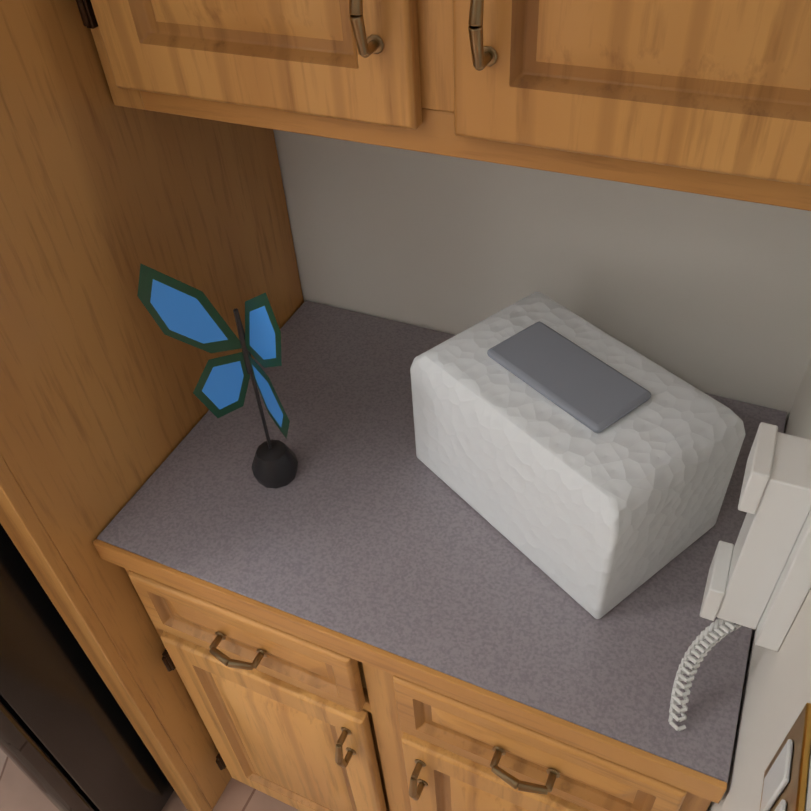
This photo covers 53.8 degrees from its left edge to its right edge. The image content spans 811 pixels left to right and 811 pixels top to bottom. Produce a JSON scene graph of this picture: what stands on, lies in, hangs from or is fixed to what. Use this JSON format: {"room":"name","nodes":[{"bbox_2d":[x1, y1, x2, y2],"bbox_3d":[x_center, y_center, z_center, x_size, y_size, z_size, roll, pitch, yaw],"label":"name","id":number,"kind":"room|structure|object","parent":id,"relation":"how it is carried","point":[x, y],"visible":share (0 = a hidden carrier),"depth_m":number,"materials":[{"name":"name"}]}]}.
{"room":"kitchen","nodes":[
{"label":"kitchen","id":0,"kind":"room"},
{"bbox_2d":[162,777,299,810],"bbox_3d":[-2.890,0.616,2.211,6.690,0.100,11.240,15,47,20],"label":"floor","id":1,"kind":"structure","parent":0,"point":[236,795],"depth_m":1.69,"materials":[{"name":"beige tile"}]},
{"bbox_2d":[0,523,173,810],"bbox_3d":[-0.858,-0.008,1.365,0.871,1.726,0.752,15,47,20],"label":"fridge","id":2,"kind":"object","parent":1,"relation":"on","point":[70,739],"depth_m":1.28,"materials":[{"name":"black metal"}]},
{"bbox_2d":[0,0,303,810],"bbox_3d":[-0.822,-0.346,1.181,1.150,2.470,0.736,15,47,20],"label":"panel","id":3,"kind":"object","parent":1,"relation":"on","point":[104,409],"visible":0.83,"depth_m":1.05,"materials":[{"name":"brown wood"}]},
{"bbox_2d":[93,300,786,810],"bbox_3d":[0.091,0.427,1.450,0.842,0.875,0.634,15,47,20],"label":"base cabinet","id":4,"kind":"object","parent":1,"relation":"on","point":[365,610],"visible":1,"depth_m":1.08,"materials":[{"name":"grey laminate"}]},
{"bbox_2d":[137,263,297,488],"bbox_3d":[-0.204,-0.030,1.046,0.200,0.374,0.084,15,47,20],"label":"ornament","id":5,"kind":"object","parent":4,"relation":"on","point":[182,312],"visible":1,"depth_m":1.00,"materials":[{"name":"blue"}]},
{"bbox_2d":[410,292,745,618],"bbox_3d":[0.208,0.038,1.050,0.230,0.222,0.360,-30,49,-24],"label":"toaster","id":6,"kind":"object","parent":4,"relation":"on","point":[587,466],"visible":1,"depth_m":0.96,"materials":[{"name":"white"}]},
{"bbox_2d":[273,129,810,423],"bbox_3d":[-0.196,-0.507,1.290,2.004,2.480,0.120,15,47,20],"label":"wall","id":7,"kind":"structure","parent":0,"point":[707,294],"depth_m":1.21,"materials":[{"name":"white paint"}]},
{"bbox_2d":[76,0,810,210],"bbox_3d":[0.058,-0.731,0.512,0.842,1.096,0.376,15,47,20],"label":"upper cabinet","id":8,"kind":"object","parent":7,"relation":"attached to","point":[708,97],"visible":1,"depth_m":0.71,"materials":[{"name":"brown wood"}]},
{"bbox_2d":[707,358,810,810],"bbox_3d":[-0.519,1.552,-0.853,0.140,2.480,8.040,15,47,20],"label":"wall","id":9,"kind":"structure","parent":0,"point":[776,695],"depth_m":0.75,"materials":[{"name":"white paint"}]},
{"bbox_2d":[668,422,810,730],"bbox_3d":[0.332,0.184,0.776,0.078,0.357,0.138,15,47,20],"label":"wall phone","id":10,"kind":"object","parent":9,"relation":"attached to","point":[759,576],"visible":0.98,"depth_m":0.71,"materials":[{"name":"white plastic"}]},
{"bbox_2d":[760,703,810,810],"bbox_3d":[0.265,0.290,0.571,0.010,0.120,0.115,15,47,20],"label":"switch plate","id":11,"kind":"object","parent":9,"relation":"attached to","point":[785,780],"visible":0.98,"depth_m":0.56,"materials":[{"name":"gold metal"}]}
]}

